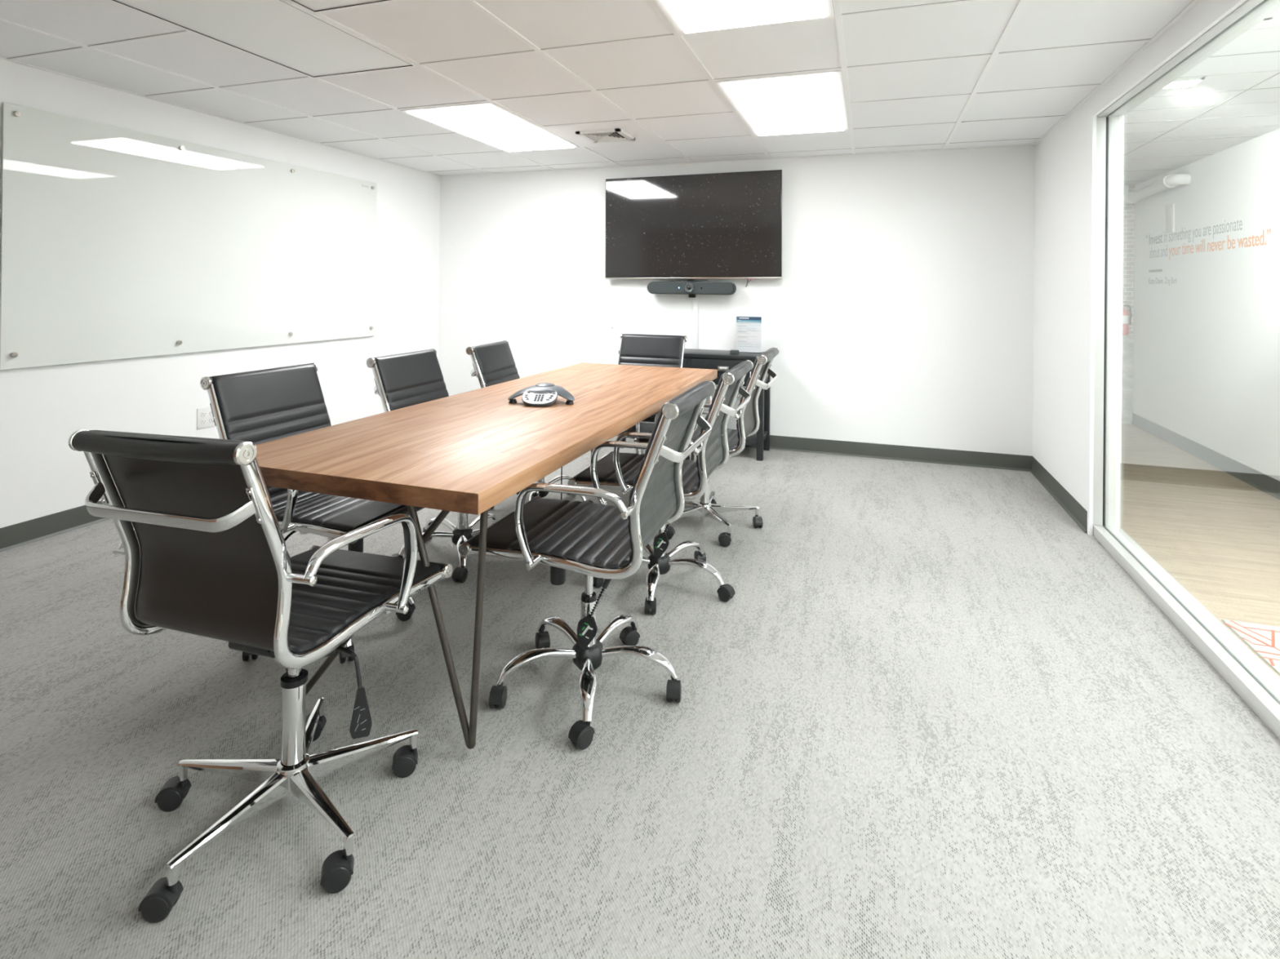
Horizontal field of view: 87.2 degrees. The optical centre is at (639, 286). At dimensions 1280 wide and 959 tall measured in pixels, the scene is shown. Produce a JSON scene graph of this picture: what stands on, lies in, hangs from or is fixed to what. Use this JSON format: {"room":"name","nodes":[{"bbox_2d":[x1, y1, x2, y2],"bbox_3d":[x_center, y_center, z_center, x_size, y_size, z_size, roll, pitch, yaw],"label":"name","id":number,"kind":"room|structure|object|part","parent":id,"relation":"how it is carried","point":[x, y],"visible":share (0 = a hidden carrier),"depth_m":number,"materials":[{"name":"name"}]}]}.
{"room":"office","nodes":[
{"label":"office","id":0,"kind":"room"},
{"bbox_2d":[0,58,439,528],"bbox_3d":[-2.862,0.088,3.253,0.100,2.421,6.288,1,0,19],"label":"wall","id":1,"kind":"structure","parent":0,"point":[41,407],"depth_m":3.80,"materials":[{"name":"white paint"}]},
{"bbox_2d":[0,500,124,552],"bbox_3d":[-2.818,1.147,3.231,0.016,0.104,6.088,1,0,19],"label":"baseboard","id":2,"kind":"structure","parent":1,"relation":"attached to","point":[24,533],"depth_m":3.20,"materials":[{"name":"grey rubber"}]},
{"bbox_2d":[0,102,377,369],"bbox_3d":[-2.476,-0.219,4.160,0.036,1.204,2.416,1,0,19],"label":"whiteboard","id":3,"kind":"object","parent":1,"relation":"attached to","point":[117,242],"visible":1,"depth_m":3.70,"materials":[{"name":"white glass"}]},
{"bbox_2d":[196,406,215,429],"bbox_3d":[-2.562,0.775,3.980,0.009,0.120,0.128,1,0,19],"label":"power outlet","id":4,"kind":"object","parent":1,"relation":"attached to","point":[204,419],"visible":0.77,"depth_m":3.96,"materials":[{"name":"white plastic"}]},
{"bbox_2d":[200,411,206,417],"bbox_3d":[-2.570,0.753,3.955,0.009,0.033,0.033,1,0,19],"label":"socket","id":5,"kind":"object","parent":4,"relation":"attached to","point":[203,414],"depth_m":3.95,"materials":[{"name":"white plastic"}]},
{"bbox_2d":[200,418,206,424],"bbox_3d":[-2.571,0.797,3.955,0.009,0.033,0.033,1,0,19],"label":"socket","id":6,"kind":"object","parent":4,"relation":"attached to","point":[203,421],"depth_m":3.95,"materials":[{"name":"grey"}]},
{"bbox_2d":[0,423,1279,958],"bbox_3d":[0.390,1.282,3.304,6.243,0.100,8.500,1,0,19],"label":"floor","id":7,"kind":"structure","parent":0,"point":[928,713],"depth_m":1.77,"materials":[{"name":"grey carpet"}]},
{"bbox_2d":[68,429,452,923],"bbox_3d":[-0.826,0.752,1.588,0.628,0.926,0.668,1,0,20],"label":"office chair","id":8,"kind":"object","parent":7,"relation":"on","point":[215,562],"visible":0.99,"depth_m":1.43,"materials":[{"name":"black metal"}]},
{"bbox_3d":[-1.100,0.660,1.651,0.062,0.236,0.330,-1,-2,20],"label":"armrest","id":9,"kind":"part","parent":8,"relation":"part of","materials":[{"name":"silver metal"}]},
{"bbox_3d":[-1.056,0.564,1.678,0.017,0.465,0.610,-1,-2,20],"label":"frame","id":10,"kind":"part","parent":8,"relation":"part of","materials":[{"name":"silver metal"}]},
{"bbox_3d":[-0.917,0.530,1.411,0.442,0.465,0.206,-1,-2,20],"label":"backrest","id":11,"kind":"part","parent":8,"relation":"part of","materials":[{"name":"black leather"}]},
{"bbox_3d":[-0.858,1.126,1.408,0.040,0.054,0.256,1,0,23],"label":"leg","id":12,"kind":"part","parent":8,"relation":"part of","materials":[{"name":"silver metal"}]},
{"bbox_3d":[-0.950,1.125,1.561,0.256,0.054,0.040,1,0,5],"label":"leg","id":13,"kind":"part","parent":8,"relation":"part of","materials":[{"name":"silver metal"}]},
{"bbox_3d":[-0.834,1.127,1.696,0.040,0.054,0.256,1,0,-13],"label":"leg","id":14,"kind":"part","parent":8,"relation":"part of","materials":[{"name":"silver metal"}]},
{"bbox_3d":[-0.684,1.127,1.449,0.256,0.054,0.040,0,0,41],"label":"leg","id":15,"kind":"part","parent":8,"relation":"part of","materials":[{"name":"silver metal"}]},
{"bbox_3d":[-0.800,0.876,1.709,0.049,0.115,0.049,-1,-2,20],"label":"tension knob","id":16,"kind":"part","parent":8,"relation":"part of","materials":[{"name":"black plastic"}]},
{"bbox_3d":[-0.705,0.844,1.523,0.210,0.078,0.013,1,0,26],"label":"lever","id":17,"kind":"part","parent":8,"relation":"part of","materials":[{"name":"black plastic"}]},
{"bbox_3d":[-0.638,0.553,1.527,0.017,0.465,0.610,-1,-2,20],"label":"frame","id":18,"kind":"part","parent":8,"relation":"part of","materials":[{"name":"silver metal"}]},
{"bbox_3d":[-0.617,0.647,1.477,0.062,0.236,0.330,-1,-2,20],"label":"armrest","id":19,"kind":"part","parent":8,"relation":"part of","materials":[{"name":"silver metal"}]},
{"bbox_3d":[-0.669,1.128,1.626,0.256,0.054,0.040,1,0,-31],"label":"leg","id":20,"kind":"part","parent":8,"relation":"part of","materials":[{"name":"silver metal"}]},
{"bbox_3d":[-0.810,0.755,1.690,0.442,0.032,0.402,-1,-2,20],"label":"seat","id":21,"kind":"part","parent":8,"relation":"part of","materials":[{"name":"black leather"}]},
{"bbox_2d":[200,362,424,663],"bbox_3d":[-1.106,0.761,2.386,0.656,0.906,0.576,1,0,18],"label":"office chair","id":22,"kind":"object","parent":7,"relation":"on","point":[260,406],"visible":0.34,"depth_m":2.34,"materials":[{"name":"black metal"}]},
{"bbox_3d":[-1.302,0.540,2.453,0.208,0.466,0.442,1,0,18],"label":"backrest","id":23,"kind":"part","parent":22,"relation":"part of","materials":[{"name":"black leather"}]},
{"bbox_3d":[-1.178,0.563,2.177,0.610,0.465,0.017,1,0,18],"label":"frame","id":24,"kind":"part","parent":22,"relation":"part of","materials":[{"name":"silver metal"}]},
{"bbox_3d":[-1.226,0.658,2.156,0.330,0.236,0.062,1,0,18],"label":"armrest","id":25,"kind":"part","parent":22,"relation":"part of","materials":[{"name":"silver metal"}]},
{"bbox_3d":[-1.155,0.838,2.255,0.016,0.054,0.179,1,0,18],"label":"lever","id":26,"kind":"part","parent":22,"relation":"part of","materials":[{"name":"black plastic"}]},
{"bbox_3d":[-1.014,0.759,2.355,0.402,0.032,0.442,1,0,18],"label":"seat","id":27,"kind":"part","parent":22,"relation":"part of","materials":[{"name":"black leather"}]},
{"bbox_3d":[-1.007,1.123,2.255,0.050,0.079,0.256,1,0,-35],"label":"leg","id":28,"kind":"part","parent":22,"relation":"part of","materials":[{"name":"silver metal"}]},
{"bbox_3d":[-0.993,0.879,2.348,0.049,0.115,0.049,1,0,18],"label":"tension knob","id":29,"kind":"part","parent":22,"relation":"part of","materials":[{"name":"black plastic"}]},
{"bbox_3d":[-0.949,1.124,2.425,0.256,0.079,0.050,1,0,-17],"label":"leg","id":30,"kind":"part","parent":22,"relation":"part of","materials":[{"name":"silver metal"}]},
{"bbox_2d":[365,348,497,582],"bbox_3d":[-0.812,0.767,3.071,0.658,0.905,0.610,1,0,16],"label":"office chair","id":31,"kind":"object","parent":7,"relation":"on","point":[412,378],"visible":0.33,"depth_m":3.03,"materials":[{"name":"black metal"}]},
{"bbox_3d":[-0.882,0.569,2.844,0.610,0.465,0.017,1,0,16],"label":"frame","id":32,"kind":"part","parent":31,"relation":"part of","materials":[{"name":"silver metal"}]},
{"bbox_3d":[-1.016,0.545,3.115,0.208,0.466,0.442,1,0,16],"label":"backrest","id":33,"kind":"part","parent":31,"relation":"part of","materials":[{"name":"black leather"}]},
{"bbox_3d":[-0.934,1.125,2.966,0.256,0.079,0.050,1,0,-33],"label":"leg","id":34,"kind":"part","parent":31,"relation":"part of","materials":[{"name":"silver metal"}]},
{"bbox_3d":[-0.925,1.126,3.146,0.256,0.079,0.050,0,0,39],"label":"leg","id":35,"kind":"part","parent":31,"relation":"part of","materials":[{"name":"silver metal"}]},
{"bbox_3d":[-0.766,1.127,2.902,0.050,0.079,0.256,1,0,-15],"label":"leg","id":36,"kind":"part","parent":31,"relation":"part of","materials":[{"name":"silver metal"}]},
{"bbox_3d":[-0.654,1.128,3.042,0.256,0.079,0.050,1,0,3],"label":"leg","id":37,"kind":"part","parent":31,"relation":"part of","materials":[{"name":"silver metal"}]},
{"bbox_3d":[-0.752,1.128,3.192,0.050,0.079,0.256,1,0,21],"label":"leg","id":38,"kind":"part","parent":31,"relation":"part of","materials":[{"name":"silver metal"}]},
{"bbox_2d":[255,363,717,749],"bbox_3d":[-0.376,0.846,2.917,0.879,0.725,2.583,1,0,19],"label":"conference table","id":39,"kind":"object","parent":7,"relation":"on","point":[469,452],"visible":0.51,"depth_m":2.01,"materials":[{"name":"brown wood"}]},
{"bbox_3d":[-0.519,0.864,1.773,0.287,0.672,0.060,1,0,19],"label":"leg","id":40,"kind":"part","parent":39,"relation":"part of","materials":[{"name":"metal"}]},
{"bbox_2d":[507,382,574,407],"bbox_3d":[-0.377,0.452,2.812,0.248,0.085,0.288,0,0,33],"label":"phone","id":41,"kind":"object","parent":39,"relation":"on","point":[541,394],"visible":0.99,"depth_m":2.75,"materials":[{"name":"grey plastic"}]},
{"bbox_2d":[560,466,640,567],"bbox_3d":[-0.171,0.881,3.032,0.400,0.687,0.088,1,0,19],"label":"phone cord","id":42,"kind":"object","parent":39,"relation":"hanging from","point":[562,467],"visible":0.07,"depth_m":3.08,"materials":[{"name":"black plastic"}]},
{"bbox_2d":[465,340,593,508],"bbox_3d":[-0.565,0.775,3.752,0.663,0.897,0.576,1,0,12],"label":"office chair","id":43,"kind":"object","parent":7,"relation":"on","point":[494,362],"visible":0.23,"depth_m":3.73,"materials":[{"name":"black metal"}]},
{"bbox_3d":[-0.618,0.582,3.537,0.610,0.465,0.017,1,0,12],"label":"frame","id":44,"kind":"part","parent":43,"relation":"part of","materials":[{"name":"silver metal"}]},
{"bbox_3d":[-0.771,0.558,3.798,0.208,0.466,0.442,1,0,12],"label":"backrest","id":45,"kind":"part","parent":43,"relation":"part of","materials":[{"name":"black leather"}]},
{"bbox_3d":[-0.559,1.131,3.596,0.050,0.079,0.256,1,0,1],"label":"leg","id":46,"kind":"part","parent":43,"relation":"part of","materials":[{"name":"silver metal"}]},
{"bbox_3d":[-0.465,1.133,3.871,0.050,0.079,0.256,0,0,37],"label":"leg","id":47,"kind":"part","parent":43,"relation":"part of","materials":[{"name":"silver metal"}]},
{"bbox_3d":[-0.412,1.133,3.699,0.256,0.079,0.050,1,0,19],"label":"leg","id":48,"kind":"part","parent":43,"relation":"part of","materials":[{"name":"silver metal"}]},
{"bbox_2d":[457,380,715,750],"bbox_3d":[-0.144,0.763,2.060,0.657,0.921,0.591,1,0,18],"label":"office chair","id":49,"kind":"object","parent":7,"relation":"on","point":[597,536],"visible":1,"depth_m":1.98,"materials":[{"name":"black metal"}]},
{"bbox_3d":[-0.301,1.129,2.014,0.256,0.079,0.050,1,0,-22],"label":"leg","id":50,"kind":"part","parent":49,"relation":"part of","materials":[{"name":"silver metal"}]},
{"bbox_3d":[-0.233,0.751,2.098,0.402,0.032,0.442,1,0,18],"label":"seat","id":51,"kind":"part","parent":49,"relation":"part of","materials":[{"name":"black leather"}]},
{"bbox_3d":[-0.258,1.130,2.188,0.050,0.079,0.256,1,0,-40],"label":"leg","id":52,"kind":"part","parent":49,"relation":"part of","materials":[{"name":"silver metal"}]},
{"bbox_3d":[-0.257,0.871,2.105,0.049,0.115,0.049,1,0,18],"label":"tension knob","id":53,"kind":"part","parent":49,"relation":"part of","materials":[{"name":"black plastic"}]},
{"bbox_3d":[-0.205,0.557,1.856,0.610,0.465,0.017,1,0,18],"label":"frame","id":54,"kind":"part","parent":49,"relation":"part of","materials":[{"name":"silver metal"}]},
{"bbox_3d":[-0.181,0.653,1.810,0.330,0.236,0.062,1,0,18],"label":"armrest","id":55,"kind":"part","parent":49,"relation":"part of","materials":[{"name":"silver metal"}]},
{"bbox_3d":[-0.149,1.131,1.919,0.050,0.079,0.256,1,0,-4],"label":"leg","id":56,"kind":"part","parent":49,"relation":"part of","materials":[{"name":"silver metal"}]},
{"bbox_3d":[-0.107,0.897,1.986,0.084,0.158,0.022,1,0,-1],"label":"lever","id":57,"kind":"part","parent":49,"relation":"part of","materials":[{"name":"black plastic"}]},
{"bbox_3d":[-0.079,1.132,2.201,0.050,0.079,0.256,1,0,32],"label":"leg","id":58,"kind":"part","parent":49,"relation":"part of","materials":[{"name":"silver metal"}]},
{"bbox_3d":[-0.020,0.656,2.299,0.330,0.236,0.062,1,0,18],"label":"armrest","id":59,"kind":"part","parent":49,"relation":"part of","materials":[{"name":"silver metal"}]},
{"bbox_3d":[-0.011,1.132,2.035,0.256,0.079,0.050,1,0,14],"label":"leg","id":60,"kind":"part","parent":49,"relation":"part of","materials":[{"name":"silver metal"}]},
{"bbox_3d":[0.060,0.538,2.002,0.208,0.466,0.442,1,0,18],"label":"backrest","id":61,"kind":"part","parent":49,"relation":"part of","materials":[{"name":"black leather"}]},
{"bbox_3d":[-0.066,0.560,2.277,0.610,0.465,0.017,1,0,18],"label":"frame","id":62,"kind":"part","parent":49,"relation":"part of","materials":[{"name":"silver metal"}]},
{"bbox_2d":[600,333,687,482],"bbox_3d":[-0.020,0.782,4.372,0.604,0.898,0.656,1,0,18],"label":"office chair","id":63,"kind":"object","parent":7,"relation":"on","point":[635,349],"visible":0.22,"depth_m":4.59,"materials":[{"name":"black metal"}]},
{"bbox_3d":[-0.214,0.587,4.441,0.017,0.465,0.610,1,0,18],"label":"frame","id":64,"kind":"part","parent":63,"relation":"part of","materials":[{"name":"silver metal"}]},
{"bbox_3d":[-0.045,0.902,4.253,0.049,0.115,0.049,1,0,18],"label":"tension knob","id":65,"kind":"part","parent":63,"relation":"part of","materials":[{"name":"black plastic"}]},
{"bbox_3d":[0.061,0.567,4.567,0.442,0.466,0.208,1,0,18],"label":"backrest","id":66,"kind":"part","parent":63,"relation":"part of","materials":[{"name":"black leather"}]},
{"bbox_3d":[0.208,0.591,4.303,0.017,0.465,0.610,1,0,18],"label":"frame","id":67,"kind":"part","parent":63,"relation":"part of","materials":[{"name":"silver metal"}]},
{"bbox_2d":[567,360,753,614],"bbox_3d":[0.100,0.771,2.765,0.657,0.914,0.582,1,0,18],"label":"office chair","id":68,"kind":"object","parent":7,"relation":"on","point":[622,468],"visible":0.83,"depth_m":2.67,"materials":[{"name":"silver metal"}]},
{"bbox_3d":[0.007,0.763,2.792,0.402,0.032,0.442,1,0,18],"label":"seat","id":69,"kind":"part","parent":68,"relation":"part of","materials":[{"name":"black leather"}]},
{"bbox_3d":[-0.070,1.134,2.742,0.256,0.079,0.050,1,0,-9],"label":"leg","id":70,"kind":"part","parent":68,"relation":"part of","materials":[{"name":"silver metal"}]},
{"bbox_3d":[0.011,1.135,2.902,0.050,0.079,0.256,1,0,-27],"label":"leg","id":71,"kind":"part","parent":68,"relation":"part of","materials":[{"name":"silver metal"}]},
{"bbox_3d":[0.037,0.569,2.550,0.610,0.465,0.017,1,0,18],"label":"frame","id":72,"kind":"part","parent":68,"relation":"part of","materials":[{"name":"silver metal"}]},
{"bbox_3d":[0.057,1.135,2.615,0.050,0.079,0.256,1,0,9],"label":"leg","id":73,"kind":"part","parent":68,"relation":"part of","materials":[{"name":"silver metal"}]},
{"bbox_3d":[0.061,0.664,2.505,0.330,0.236,0.062,1,0,18],"label":"armrest","id":74,"kind":"part","parent":68,"relation":"part of","materials":[{"name":"silver metal"}]},
{"bbox_3d":[0.134,0.908,2.681,0.084,0.158,0.022,1,0,-1],"label":"lever","id":75,"kind":"part","parent":68,"relation":"part of","materials":[{"name":"black plastic"}]},
{"bbox_3d":[0.219,0.667,2.994,0.330,0.236,0.062,1,0,18],"label":"armrest","id":76,"kind":"part","parent":68,"relation":"part of","materials":[{"name":"silver metal"}]},
{"bbox_3d":[0.188,1.137,2.874,0.050,0.079,0.256,0,0,45],"label":"leg","id":77,"kind":"part","parent":68,"relation":"part of","materials":[{"name":"silver metal"}]},
{"bbox_3d":[0.217,1.137,2.697,0.256,0.079,0.050,1,0,27],"label":"leg","id":78,"kind":"part","parent":68,"relation":"part of","materials":[{"name":"silver metal"}]},
{"bbox_3d":[0.301,0.549,2.699,0.208,0.466,0.442,1,0,18],"label":"backrest","id":79,"kind":"part","parent":68,"relation":"part of","materials":[{"name":"black leather"}]},
{"bbox_3d":[0.173,0.571,2.973,0.610,0.465,0.017,1,0,18],"label":"frame","id":80,"kind":"part","parent":68,"relation":"part of","materials":[{"name":"silver metal"}]},
{"bbox_2d":[618,348,770,461],"bbox_3d":[0.416,0.867,5.119,1.105,0.742,0.384,1,0,19],"label":"credenza","id":81,"kind":"object","parent":7,"relation":"on","point":[722,361],"visible":0.3,"depth_m":4.90,"materials":[{"name":"black wood"}]},
{"bbox_3d":[0.117,0.610,5.032,0.472,0.158,0.010,1,0,19],"label":"drawer","id":82,"kind":"part","parent":81,"relation":"part of","materials":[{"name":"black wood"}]},
{"bbox_2d":[624,422,756,445],"bbox_3d":[0.414,1.120,5.120,1.003,0.035,0.340,1,0,19],"label":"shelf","id":83,"kind":"object","parent":81,"relation":"attached to","point":[644,427],"depth_m":5.09,"materials":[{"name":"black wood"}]},
{"bbox_3d":[0.604,0.615,4.866,0.472,0.158,0.010,1,0,19],"label":"drawer","id":84,"kind":"part","parent":81,"relation":"part of","materials":[{"name":"black wood"}]},
{"bbox_2d":[729,350,738,354],"bbox_3d":[0.692,0.483,4.920,0.060,0.030,0.045,1,0,19],"label":"box","id":85,"kind":"object","parent":81,"relation":"on","point":[731,352],"visible":1,"depth_m":4.90,"materials":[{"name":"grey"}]},
{"bbox_2d":[736,316,762,353],"bbox_3d":[0.831,0.362,5.097,0.194,0.275,0.073,1,0,19],"label":"sign holder","id":86,"kind":"object","parent":81,"relation":"on","point":[748,329],"visible":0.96,"depth_m":5.07,"materials":[{"name":"white plastic"}]},
{"bbox_3d":[0.860,0.885,4.798,0.044,0.713,0.044,1,0,19],"label":"leg","id":87,"kind":"part","parent":81,"relation":"part of","materials":[{"name":"black wood"}]},
{"bbox_3d":[0.909,1.112,4.951,0.022,0.040,0.278,1,0,19],"label":"rail","id":88,"kind":"part","parent":81,"relation":"part of","materials":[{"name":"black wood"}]},
{"bbox_3d":[0.965,0.887,5.104,0.044,0.713,0.044,1,0,19],"label":"leg","id":89,"kind":"part","parent":81,"relation":"part of","materials":[{"name":"black wood"}]},
{"bbox_2d":[632,346,779,546],"bbox_3d":[0.352,0.775,3.447,0.656,0.914,0.593,1,0,19],"label":"office chair","id":90,"kind":"object","parent":7,"relation":"on","point":[748,420],"visible":0.48,"depth_m":3.39,"materials":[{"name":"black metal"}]},
{"bbox_3d":[0.258,0.767,3.470,0.402,0.032,0.442,1,0,19],"label":"seat","id":91,"kind":"part","parent":90,"relation":"part of","materials":[{"name":"black leather"}]},
{"bbox_3d":[0.205,1.142,3.528,0.256,0.054,0.040,0,0,34],"label":"leg","id":92,"kind":"part","parent":90,"relation":"part of","materials":[{"name":"silver metal"}]},
{"bbox_3d":[0.211,1.142,3.350,0.256,0.054,0.040,1,0,-38],"label":"leg","id":93,"kind":"part","parent":90,"relation":"part of","materials":[{"name":"silver metal"}]},
{"bbox_3d":[0.285,0.573,3.228,0.610,0.465,0.017,1,0,19],"label":"frame","id":94,"kind":"part","parent":90,"relation":"part of","materials":[{"name":"silver metal"}]},
{"bbox_3d":[0.372,1.144,3.589,0.040,0.054,0.256,1,0,16],"label":"leg","id":95,"kind":"part","parent":90,"relation":"part of","materials":[{"name":"silver metal"}]},
{"bbox_3d":[0.383,1.143,3.301,0.040,0.054,0.256,1,0,-20],"label":"leg","id":96,"kind":"part","parent":90,"relation":"part of","materials":[{"name":"silver metal"}]},
{"bbox_3d":[0.308,0.669,3.183,0.330,0.236,0.062,1,0,19],"label":"armrest","id":97,"kind":"part","parent":90,"relation":"part of","materials":[{"name":"silver metal"}]},
{"bbox_3d":[0.482,1.145,3.449,0.256,0.054,0.040,1,0,-2],"label":"leg","id":98,"kind":"part","parent":90,"relation":"part of","materials":[{"name":"silver metal"}]},
{"bbox_3d":[0.550,0.553,3.374,0.206,0.465,0.442,1,0,19],"label":"backrest","id":99,"kind":"part","parent":90,"relation":"part of","materials":[{"name":"black leather"}]},
{"bbox_3d":[0.426,0.576,3.649,0.610,0.465,0.017,1,0,19],"label":"frame","id":100,"kind":"part","parent":90,"relation":"part of","materials":[{"name":"silver metal"}]},
{"bbox_2d":[1087,0,1279,739],"bbox_3d":[1.563,0.171,1.100,0.137,2.135,4.834,1,0,19],"label":"window frame","id":101,"kind":"structure","parent":7,"relation":"on","point":[1259,686],"depth_m":3.34,"materials":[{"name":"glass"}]},
{"bbox_3d":[1.506,0.171,1.120,0.016,2.135,4.834,1,0,19],"label":"trim","id":102,"kind":"part","parent":101,"relation":"part of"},
{"bbox_2d":[1222,618,1279,675],"bbox_3d":[2.196,1.241,1.219,0.899,0.010,2.420,1,0,19],"label":"area rug","id":103,"kind":"object","parent":7,"relation":"on","point":[1264,640],"visible":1,"depth_m":2.36,"materials":[{"name":"white carpet"}]},
{"bbox_2d":[0,0,1279,185],"bbox_3d":[0.414,-1.021,3.310,6.243,0.065,8.500,1,0,19],"label":"ceiling","id":104,"kind":"structure","parent":0,"point":[917,75],"depth_m":3.16,"materials":[{"name":"tile"}]},
{"bbox_2d":[111,0,414,77],"bbox_3d":[-1.489,-1.012,2.576,0.584,0.012,1.193,1,0,19],"label":"ceiling panel","id":105,"kind":"object","parent":104,"relation":"attached to","point":[279,32],"visible":1,"depth_m":2.67,"materials":[{"name":"white plastic"}]},
{"bbox_2d":[289,0,392,12],"bbox_3d":[-1.109,-1.010,1.802,0.584,0.012,1.193,1,0,19],"label":"ceiling panel","id":106,"kind":"object","parent":104,"relation":"attached to","point":[314,6],"visible":1,"depth_m":2.39,"materials":[{"name":"white"}]},
{"bbox_2d":[400,102,579,151],"bbox_3d":[-0.898,-0.998,4.306,0.584,0.019,1.193,1,0,19],"label":"recessed light","id":107,"kind":"object","parent":104,"relation":"in","point":[488,123],"visible":1,"depth_m":4.16,"materials":[{"name":"white plastic"}]},
{"bbox_2d":[545,120,662,146],"bbox_3d":[-0.223,-0.987,4.398,0.586,0.019,0.586,1,0,19],"label":"ceiling vent","id":108,"kind":"object","parent":104,"relation":"in","point":[620,132],"visible":1,"depth_m":4.34,"materials":[{"name":"white"}]},
{"bbox_3d":[-0.223,-0.985,4.398,0.300,0.014,0.300,1,0,19],"label":"frame","id":109,"kind":"part","parent":108,"relation":"part of","materials":[{"name":"white plastic"}]},
{"bbox_2d":[654,0,834,35],"bbox_3d":[0.242,-0.992,1.985,0.584,0.019,1.193,1,0,19],"label":"recessed light","id":110,"kind":"object","parent":104,"relation":"in","point":[686,16],"visible":1,"depth_m":2.41,"materials":[{"name":"white plastic"}]},
{"bbox_2d":[715,70,848,136],"bbox_3d":[0.832,-0.981,3.716,0.584,0.019,1.193,1,0,19],"label":"recessed light","id":111,"kind":"object","parent":104,"relation":"in","point":[811,102],"visible":1,"depth_m":3.56,"materials":[{"name":"white plastic"}]},
{"bbox_2d":[1161,77,1204,89],"bbox_3d":[2.577,-0.966,3.205,0.140,0.007,0.140,1,0,19],"label":"recessed light","id":112,"kind":"object","parent":104,"relation":"in","point":[1188,82],"visible":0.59,"depth_m":3.20,"materials":[{"name":"white plastic"}]},
{"bbox_2d":[1262,8,1279,20],"bbox_3d":[2.354,-0.972,1.776,0.600,0.008,1.200,1,0,19],"label":"recessed light","id":113,"kind":"object","parent":104,"relation":"in","point":[1276,15],"visible":0.67,"depth_m":2.41,"materials":[{"name":"white plastic"}]},
{"bbox_2d":[438,145,1035,456],"bbox_3d":[0.446,0.128,5.403,4.771,2.421,0.120,1,0,19],"label":"wall","id":114,"kind":"structure","parent":0,"point":[900,312],"depth_m":5.00,"materials":[{"name":"white paint"}]},
{"bbox_2d":[647,279,736,297],"bbox_3d":[0.403,0.018,5.276,0.704,0.142,0.150,1,0,19],"label":"bar","id":115,"kind":"object","parent":114,"relation":"attached to","point":[691,287],"visible":1,"depth_m":5.21,"materials":[{"name":"grey plastic"}]},
{"bbox_2d":[604,169,782,287],"bbox_3d":[0.403,-0.436,5.315,1.426,0.887,0.081,0,0,19],"label":"television","id":116,"kind":"object","parent":114,"relation":"attached to","point":[727,225],"visible":1,"depth_m":5.26,"materials":[{"name":"black glass"}]},
{"bbox_3d":[0.392,-0.064,5.283,1.426,0.012,0.017,0,0,19],"label":"trim","id":117,"kind":"part","parent":116,"relation":"part of","materials":[{"name":"silver metal"}]},
{"bbox_2d":[692,297,697,349],"bbox_3d":[0.438,0.301,5.334,0.042,0.435,0.014,1,0,19],"label":"cover","id":118,"kind":"object","parent":114,"relation":"attached to","point":[695,304],"visible":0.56,"depth_m":5.33,"materials":[{"name":"white paint"}]},
{"bbox_2d":[617,434,1031,471],"bbox_3d":[0.413,1.186,5.336,4.771,0.104,0.016,1,0,19],"label":"baseboard","id":119,"kind":"structure","parent":114,"relation":"attached to","point":[915,454],"depth_m":4.83,"materials":[{"name":"grey rubber"}]},
{"bbox_2d":[1121,185,1134,423],"bbox_3d":[3.793,0.116,6.587,1.745,2.321,0.100,1,0,19],"label":"brick wall","id":120,"kind":"structure","parent":0,"point":[1128,209],"depth_m":6.27,"materials":[{"name":"white brick"}]},
{"bbox_2d":[1032,0,1230,531],"bbox_3d":[1.780,0.082,1.731,0.127,2.321,6.208,1,0,19],"label":"wall","id":121,"kind":"structure","parent":0,"point":[1063,157],"depth_m":3.81,"materials":[{"name":"white paint"}]},
{"bbox_2d":[1030,456,1087,533],"bbox_3d":[2.466,1.204,3.992,0.016,0.104,1.233,1,0,19],"label":"baseboard","id":122,"kind":"structure","parent":121,"relation":"attached to","point":[1072,507],"depth_m":3.87,"materials":[{"name":"grey rubber"}]},
{"bbox_2d":[1133,128,1279,480],"bbox_3d":[3.309,0.100,2.315,0.100,2.321,8.500,1,0,19],"label":"wall","id":123,"kind":"structure","parent":0,"point":[1206,357],"depth_m":4.78,"materials":[{"name":"white paint"}]},
{"bbox_2d":[1122,301,1132,335],"bbox_3d":[4.457,0.296,6.214,0.120,0.313,0.172,1,0,-12],"label":"fire extinguisher","id":124,"kind":"object","parent":123,"relation":"attached to","point":[1126,322],"visible":0.66,"depth_m":6.16,"materials":[{"name":"red metal"}]},
{"bbox_2d":[1123,173,1191,204],"bbox_3d":[3.911,-0.847,5.892,1.090,0.194,1.152,1,0,19],"label":"pipe","id":125,"kind":"object","parent":123,"relation":"attached to","point":[1169,181],"visible":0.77,"depth_m":5.50,"materials":[{"name":"white metal"}]},
{"bbox_2d":[1165,203,1174,233],"bbox_3d":[4.346,-0.556,5.505,0.012,0.230,0.140,1,0,19],"label":"access cover","id":126,"kind":"object","parent":123,"relation":"attached to","point":[1170,209],"visible":1,"depth_m":5.49,"materials":[{"name":"white metal"}]},
{"bbox_2d":[1130,413,1279,500],"bbox_3d":[3.243,1.208,2.330,0.016,0.104,8.300,1,0,19],"label":"baseboard","id":127,"kind":"structure","parent":123,"relation":"attached to","point":[1267,484],"depth_m":4.77,"materials":[{"name":"grey rubber"}]},
{"bbox_2d":[1146,219,1271,285],"bbox_3d":[4.197,-0.239,5.062,0.001,0.459,1.970,1,0,19],"label":"wall lettering","id":128,"kind":"object","parent":123,"relation":"attached to","point":[1204,234],"depth_m":5.00,"materials":[{"name":"grey plastic"}]}
]}

